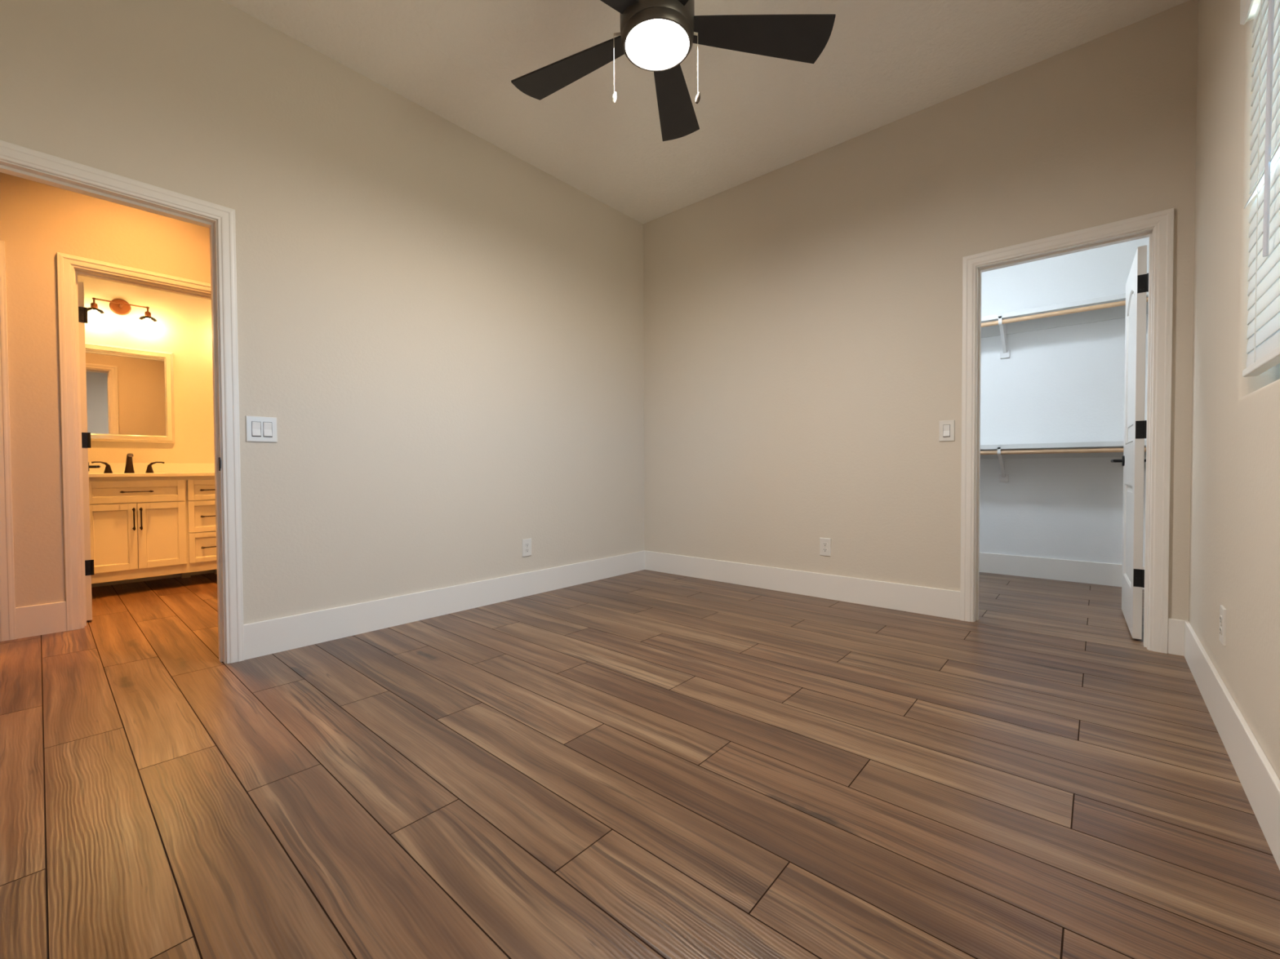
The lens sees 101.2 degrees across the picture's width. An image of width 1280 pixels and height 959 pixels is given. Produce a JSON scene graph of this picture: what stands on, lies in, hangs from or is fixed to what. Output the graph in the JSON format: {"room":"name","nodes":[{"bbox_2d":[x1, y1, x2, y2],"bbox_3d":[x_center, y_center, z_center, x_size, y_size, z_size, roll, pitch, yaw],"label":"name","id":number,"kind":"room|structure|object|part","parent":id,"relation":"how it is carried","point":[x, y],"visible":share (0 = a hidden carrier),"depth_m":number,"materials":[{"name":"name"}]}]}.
{"room":"empty bedroom","nodes":[
{"label":"empty bedroom","id":0,"kind":"room"},
{"bbox_2d":[15,601,66,639],"bbox_3d":[-2.092,0.754,3.344,1.210,0.167,2.439,1,2,41],"label":"baseboard","id":1,"kind":"structure","parent":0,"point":[49,618],"depth_m":2.88,"materials":[{"name":"white paint"}]},
{"bbox_2d":[0,172,210,608],"bbox_3d":[-2.964,-0.683,3.333,0.115,3.050,3.550,1,2,41],"label":"wall","id":2,"kind":"structure","parent":0,"point":[38,221],"depth_m":2.89,"materials":[{"name":"beige paint"}]},
{"bbox_2d":[0,240,16,641],"bbox_3d":[-3.680,-0.193,2.520,0.154,2.110,0.856,1,2,41],"label":"trim","id":3,"kind":"structure","parent":2,"relation":"attached to","point":[7,597],"depth_m":2.78,"materials":[{"name":"white paint"}]},
{"bbox_2d":[77,281,100,620],"bbox_3d":[-3.532,-0.165,3.338,0.724,1.995,0.160,1,2,43],"label":"door","id":4,"kind":"structure","parent":2,"relation":"in","point":[82,311],"depth_m":3.10,"materials":[{"name":"white paint"}]},
{"bbox_3d":[-3.685,-0.087,3.550,0.146,0.062,0.063,1,2,43],"label":"lever handle","id":5,"kind":"part","parent":4,"relation":"part of","materials":[{"name":"black metal"}]},
{"bbox_2d":[56,252,211,631],"bbox_3d":[-2.992,-0.212,3.307,0.154,2.110,0.868,1,2,41],"label":"trim","id":6,"kind":"structure","parent":2,"relation":"attached to","point":[68,266],"depth_m":2.97,"materials":[{"name":"white paint"}]},
{"bbox_2d":[91,569,213,587],"bbox_3d":[-3.487,0.750,3.891,1.380,0.167,3.450,1,2,41],"label":"baseboard","id":7,"kind":"structure","parent":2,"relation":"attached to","point":[113,583],"depth_m":4.29,"materials":[{"name":"white paint"}]},
{"bbox_2d":[77,275,214,463],"bbox_3d":[-4.051,-0.698,4.349,0.100,3.050,3.450,1,2,41],"label":"wall","id":8,"kind":"structure","parent":0,"point":[182,327],"depth_m":4.42,"materials":[{"name":"beige paint"}]},
{"bbox_2d":[87,297,156,328],"bbox_3d":[-4.067,-1.321,4.126,0.159,0.218,0.408,1,2,41],"label":"vanity light","id":9,"kind":"object","parent":8,"relation":"attached to","point":[118,306],"visible":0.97,"depth_m":4.15,"materials":[{"name":"brown metal"}]},
{"bbox_2d":[87,299,104,320],"bbox_3d":[-4.146,-1.290,3.996,0.108,0.162,0.108,1,2,41],"label":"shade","id":10,"kind":"object","parent":9,"relation":"attached to","point":[93,315],"depth_m":3.98,"materials":[{"name":"glass"}]},
{"bbox_3d":[-4.076,-1.374,4.133,0.095,0.026,0.320,1,2,41],"label":"arm","id":11,"kind":"part","parent":9,"relation":"part of","materials":[{"name":"brown metal"}]},
{"bbox_2d":[138,308,156,328],"bbox_3d":[-3.949,-1.296,4.222,0.108,0.162,0.108,1,2,41],"label":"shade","id":12,"kind":"object","parent":9,"relation":"attached to","point":[148,323],"depth_m":4.21,"materials":[{"name":"glass"}]},
{"bbox_2d":[84,342,175,443],"bbox_3d":[-4.101,-0.678,4.190,0.033,0.758,0.592,1,2,41],"label":"wall mirror","id":13,"kind":"object","parent":8,"relation":"attached to","point":[130,391],"visible":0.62,"depth_m":4.21,"materials":[{"name":"white mirror"}]},
{"bbox_2d":[0,0,644,624],"bbox_3d":[-1.571,-0.682,2.913,0.115,3.050,4.750,1,2,41],"label":"wall","id":14,"kind":"structure","parent":0,"point":[441,332],"depth_m":2.90,"materials":[{"name":"beige paint"}]},
{"bbox_2d":[0,139,244,663],"bbox_3d":[-2.242,-0.191,2.152,0.154,2.106,0.953,1,2,41],"label":"trim","id":15,"kind":"structure","parent":14,"relation":"attached to","point":[15,160],"depth_m":2.42,"materials":[{"name":"white paint"}]},
{"bbox_3d":[-1.943,-0.071,2.431,0.038,0.062,0.005,1,2,41],"label":"strike plate","id":16,"kind":"part","parent":15,"relation":"part of","materials":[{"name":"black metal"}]},
{"bbox_2d":[245,415,277,442],"bbox_3d":[-1.822,-0.242,2.536,0.012,0.122,0.125,1,2,41],"label":"light switch","id":17,"kind":"object","parent":14,"relation":"attached to","point":[258,428],"visible":1,"depth_m":2.53,"materials":[{"name":"white plastic"}]},
{"bbox_2d":[243,551,644,660],"bbox_3d":[-1.306,0.754,3.139,0.014,0.167,4.086,1,2,41],"label":"baseboard","id":18,"kind":"structure","parent":14,"relation":"attached to","point":[261,638],"depth_m":3.10,"materials":[{"name":"white paint"}]},
{"bbox_2d":[521,538,531,556],"bbox_3d":[-0.799,0.481,3.720,0.009,0.122,0.078,1,2,41],"label":"wall outlet","id":19,"kind":"object","parent":14,"relation":"attached to","point":[526,543],"visible":1,"depth_m":3.71,"materials":[{"name":"white plastic"}]},
{"bbox_2d":[0,569,1279,958],"bbox_3d":[-0.689,0.859,3.401,6.440,0.060,6.590,1,2,41],"label":"floor","id":20,"kind":"structure","parent":0,"point":[644,764],"depth_m":1.49,"materials":[{"name":"brown wood"}]},
{"bbox_2d":[88,475,217,583],"bbox_3d":[-3.585,0.397,4.358,0.600,0.855,1.516,1,2,41],"label":"vanity","id":21,"kind":"object","parent":20,"relation":"on","point":[140,526],"visible":0.48,"depth_m":3.91,"materials":[{"name":"beige paint"}]},
{"bbox_3d":[-3.774,0.417,3.754,0.020,0.481,0.270,1,2,41],"label":"door","id":22,"kind":"part","parent":21,"relation":"part of","materials":[{"name":"beige paint"}]},
{"bbox_3d":[-3.676,0.288,3.822,0.035,0.166,0.016,1,2,41],"label":"bar pull","id":23,"kind":"part","parent":21,"relation":"part of","materials":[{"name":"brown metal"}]},
{"bbox_3d":[-3.686,0.089,3.851,0.020,0.159,0.544,1,2,41],"label":"drawer","id":24,"kind":"part","parent":21,"relation":"part of","materials":[{"name":"beige paint"}]},
{"bbox_3d":[-3.665,0.089,3.833,0.035,0.016,0.180,1,2,41],"label":"bar pull","id":25,"kind":"part","parent":21,"relation":"part of","materials":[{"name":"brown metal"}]},
{"bbox_3d":[-3.652,0.287,3.851,0.035,0.166,0.016,1,2,41],"label":"bar pull","id":26,"kind":"part","parent":21,"relation":"part of","materials":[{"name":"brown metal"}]},
{"bbox_2d":[88,462,214,477],"bbox_3d":[-3.596,-0.084,4.355,0.587,0.108,1.540,1,2,41],"label":"countertop","id":27,"kind":"structure","parent":21,"relation":"on","point":[166,469],"depth_m":4.23,"materials":[{"name":"white stone"}]},
{"bbox_2d":[91,453,164,473],"bbox_3d":[-3.966,-0.125,4.091,0.151,0.154,0.413,1,2,41],"label":"faucet","id":28,"kind":"object","parent":27,"relation":"on","point":[129,468],"visible":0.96,"depth_m":4.10,"materials":[{"name":"black metal"}]},
{"bbox_3d":[-4.101,-0.092,4.012,0.052,0.092,0.116,1,2,41],"label":"handle","id":29,"kind":"part","parent":28,"relation":"part of","materials":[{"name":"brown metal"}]},
{"bbox_3d":[-3.966,-0.125,4.091,0.151,0.154,0.062,1,2,41],"label":"spout","id":30,"kind":"part","parent":28,"relation":"part of","materials":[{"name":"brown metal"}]},
{"bbox_3d":[-3.905,-0.098,4.236,0.052,0.092,0.116,1,2,41],"label":"handle","id":31,"kind":"part","parent":28,"relation":"part of","materials":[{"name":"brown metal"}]},
{"bbox_3d":[-3.594,0.412,3.961,0.020,0.481,0.270,1,2,41],"label":"door","id":32,"kind":"part","parent":21,"relation":"part of","materials":[{"name":"beige paint"}]},
{"bbox_3d":[-3.829,0.771,4.434,0.056,0.107,0.056,1,2,41],"label":"leg","id":33,"kind":"part","parent":21,"relation":"part of","materials":[{"name":"beige paint"}]},
{"bbox_3d":[-3.395,0.081,4.184,0.020,0.159,0.310,1,2,41],"label":"drawer","id":34,"kind":"part","parent":21,"relation":"part of","materials":[{"name":"beige paint"}]},
{"bbox_3d":[-3.394,0.288,4.188,0.020,0.244,0.310,1,2,41],"label":"drawer","id":35,"kind":"part","parent":21,"relation":"part of","materials":[{"name":"beige paint"}]},
{"bbox_3d":[-3.393,0.532,4.193,0.020,0.231,0.310,1,2,41],"label":"drawer","id":36,"kind":"part","parent":21,"relation":"part of","materials":[{"name":"beige paint"}]},
{"bbox_2d":[222,0,1189,224],"bbox_3d":[-0.705,-2.270,3.339,6.440,0.100,6.590,1,2,41],"label":"ceiling","id":37,"kind":"structure","parent":0,"point":[882,63],"depth_m":2.85,"materials":[{"name":"white paint"}]},
{"bbox_2d":[511,0,835,141],"bbox_3d":[0.037,-1.820,2.003,1.315,0.755,1.306,1,2,41],"label":"ceiling fan","id":38,"kind":"object","parent":37,"relation":"hanging from","point":[656,36],"visible":1,"depth_m":2.06,"materials":[{"name":"black wood"}]},
{"bbox_3d":[-0.279,-1.734,2.217,0.561,0.043,0.190,0,1,30],"label":"blade","id":39,"kind":"part","parent":38,"relation":"part of","materials":[{"name":"black wood"}]},
{"bbox_3d":[-0.086,-1.597,2.015,0.030,0.229,0.010,0,1,0],"label":"pull chain","id":40,"kind":"part","parent":38,"relation":"part of","materials":[{"name":"silver metal"}]},
{"bbox_3d":[-0.235,-1.725,1.748,0.561,0.043,0.190,-1,2,-42],"label":"blade","id":41,"kind":"part","parent":38,"relation":"part of","materials":[{"name":"black wood"}]},
{"bbox_3d":[0.154,-1.740,2.403,0.190,0.043,0.561,0,1,12],"label":"blade","id":42,"kind":"part","parent":38,"relation":"part of","materials":[{"name":"black wood"}]},
{"bbox_3d":[0.224,-1.726,1.645,0.190,0.043,0.561,-1,1,-24],"label":"blade","id":43,"kind":"part","parent":38,"relation":"part of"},
{"bbox_3d":[0.213,-1.597,2.015,0.019,0.232,0.010,0,1,0],"label":"pull chain","id":44,"kind":"part","parent":38,"relation":"part of","materials":[{"name":"silver metal"}]},
{"bbox_3d":[0.465,-1.735,2.050,0.561,0.043,0.190,0,1,-6],"label":"blade","id":45,"kind":"part","parent":38,"relation":"part of","materials":[{"name":"black wood"}]},
{"bbox_2d":[643,0,1198,621],"bbox_3d":[1.298,-0.711,3.636,3.485,3.050,0.115,1,2,41],"label":"wall","id":46,"kind":"structure","parent":0,"point":[802,318],"depth_m":3.36,"materials":[{"name":"beige paint"}]},
{"bbox_2d":[819,537,831,556],"bbox_3d":[1.270,0.463,3.607,0.078,0.122,0.009,1,2,41],"label":"wall outlet","id":47,"kind":"object","parent":46,"relation":"attached to","point":[824,543],"visible":1,"depth_m":3.60,"materials":[{"name":"white plastic"}]},
{"bbox_2d":[644,551,1184,656],"bbox_3d":[1.301,0.732,3.583,3.356,0.167,0.014,1,2,41],"label":"baseboard","id":48,"kind":"structure","parent":46,"relation":"attached to","point":[945,603],"depth_m":3.58,"materials":[{"name":"white paint"}]},
{"bbox_2d":[938,420,954,441],"bbox_3d":[1.814,-0.288,3.111,0.080,0.122,0.012,1,2,41],"label":"light switch","id":49,"kind":"object","parent":46,"relation":"attached to","point":[946,428],"visible":1,"depth_m":3.11,"materials":[{"name":"white plastic"}]},
{"bbox_2d":[960,208,1173,653],"bbox_3d":[2.238,-0.228,2.827,0.858,2.106,0.154,1,2,41],"label":"trim","id":50,"kind":"structure","parent":46,"relation":"attached to","point":[1158,226],"depth_m":2.59,"materials":[{"name":"white paint"}]},
{"bbox_2d":[1110,244,1148,639],"bbox_3d":[2.755,-0.187,2.939,0.160,1.992,0.720,1,1,39],"label":"door","id":51,"kind":"structure","parent":46,"relation":"in","point":[1133,460],"depth_m":2.69,"materials":[{"name":"white paint"}]},
{"bbox_3d":[2.878,-0.113,3.169,0.063,0.062,0.146,1,1,39],"label":"lever handle","id":52,"kind":"part","parent":51,"relation":"part of","materials":[{"name":"black metal"}]},
{"bbox_3d":[2.760,0.303,2.953,0.033,0.545,0.478,1,1,39],"label":"panel","id":53,"kind":"part","parent":51,"relation":"part of","materials":[{"name":"white paint"}]},
{"bbox_3d":[2.756,-0.627,2.934,0.033,0.851,0.478,1,1,39],"label":"panel","id":54,"kind":"part","parent":51,"relation":"part of","materials":[{"name":"white paint"}]},
{"bbox_2d":[979,552,1144,589],"bbox_3d":[2.523,0.722,3.756,1.770,0.167,1.625,1,2,41],"label":"baseboard","id":55,"kind":"structure","parent":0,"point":[1072,571],"depth_m":4.16,"materials":[{"name":"white paint"}]},
{"bbox_2d":[979,236,1149,566],"bbox_3d":[3.046,-0.735,4.410,1.870,3.050,0.100,1,2,41],"label":"wall","id":56,"kind":"structure","parent":0,"point":[1063,384],"depth_m":4.14,"materials":[{"name":"white paint"}]},
{"bbox_2d":[997,448,1008,481],"bbox_3d":[2.928,-0.119,4.260,0.064,0.280,0.303,1,2,41],"label":"bracket","id":57,"kind":"object","parent":56,"relation":"attached to","point":[1002,477],"visible":0.97,"depth_m":4.34,"materials":[{"name":"white metal"}]},
{"bbox_3d":[3.022,-0.012,4.370,0.064,0.062,0.018,1,2,41],"label":"wall plate","id":58,"kind":"part","parent":57,"relation":"part of","materials":[{"name":"white metal"}]},
{"bbox_2d":[998,315,1009,358],"bbox_3d":[2.922,-1.143,4.240,0.064,0.280,0.303,1,2,41],"label":"bracket","id":59,"kind":"object","parent":56,"relation":"attached to","point":[1005,353],"visible":0.96,"depth_m":4.32,"materials":[{"name":"white metal"}]},
{"bbox_3d":[3.017,-1.037,4.349,0.064,0.062,0.018,1,2,41],"label":"wall plate","id":60,"kind":"part","parent":59,"relation":"part of","materials":[{"name":"white metal"}]},
{"bbox_2d":[980,440,1146,459],"bbox_3d":[2.954,-0.224,4.236,1.770,0.109,0.302,1,2,41],"label":"closet shelf","id":61,"kind":"object","parent":56,"relation":"attached to","point":[1117,444],"visible":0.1,"depth_m":4.03,"materials":[{"name":"white paint"}]},
{"bbox_2d":[981,291,1148,337],"bbox_3d":[2.949,-1.248,4.215,1.770,0.109,0.302,1,2,41],"label":"closet shelf","id":62,"kind":"object","parent":56,"relation":"attached to","point":[1118,312],"visible":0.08,"depth_m":4.03,"materials":[{"name":"white paint"}]},
{"bbox_2d":[1188,0,1279,779],"bbox_3d":[1.886,-0.672,1.547,0.150,3.050,5.940,1,2,41],"label":"wall","id":63,"kind":"structure","parent":0,"point":[1234,541],"depth_m":1.73,"materials":[{"name":"beige paint"}]},
{"bbox_2d":[1219,604,1226,646],"bbox_3d":[1.969,0.493,1.779,0.009,0.122,0.078,1,2,41],"label":"wall outlet","id":64,"kind":"object","parent":63,"relation":"attached to","point":[1223,611],"visible":1,"depth_m":1.76,"materials":[{"name":"white plastic"}]},
{"bbox_2d":[1183,620,1279,870],"bbox_3d":[1.226,0.785,0.936,0.014,0.167,4.100,1,2,41],"label":"baseboard","id":65,"kind":"structure","parent":63,"relation":"attached to","point":[1260,784],"depth_m":1.50,"materials":[{"name":"white paint"}]},
{"bbox_2d":[1240,0,1279,377],"bbox_3d":[1.615,-0.885,1.311,0.072,1.160,0.739,1,2,41],"label":"window blind","id":66,"kind":"object","parent":63,"relation":"attached to","point":[1263,348],"visible":1,"depth_m":1.44,"materials":[{"name":"white plastic"}]},
{"bbox_3d":[1.748,-0.867,1.476,0.020,1.087,0.002,1,2,41],"label":"ladder cord","id":67,"kind":"part","parent":66,"relation":"part of","materials":[{"name":"white fabric"}]},
{"bbox_3d":[1.615,-0.317,1.325,0.032,0.022,0.723,1,2,41],"label":"rail","id":68,"kind":"part","parent":66,"relation":"part of","materials":[{"name":"white"}]},
{"bbox_3d":[1.812,-0.728,4.342,0.100,3.050,1.625,1,2,41],"label":"wall","id":69,"kind":"structure","parent":0,"visible":0},
{"bbox_2d":[980,447,1146,454],"bbox_3d":[2.870,-0.214,4.140,1.770,0.033,0.033,1,2,41],"label":"closet rod","id":70,"kind":"object","parent":69,"relation":"attached to","point":[1120,449],"visible":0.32,"depth_m":3.92,"materials":[{"name":"brown wood"}]},
{"bbox_2d":[981,297,1148,327],"bbox_3d":[2.865,-1.239,4.120,1.770,0.033,0.033,1,2,41],"label":"closet rod","id":71,"kind":"object","parent":69,"relation":"attached to","point":[1123,302],"visible":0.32,"depth_m":3.90,"materials":[{"name":"brown wood"}]}
]}

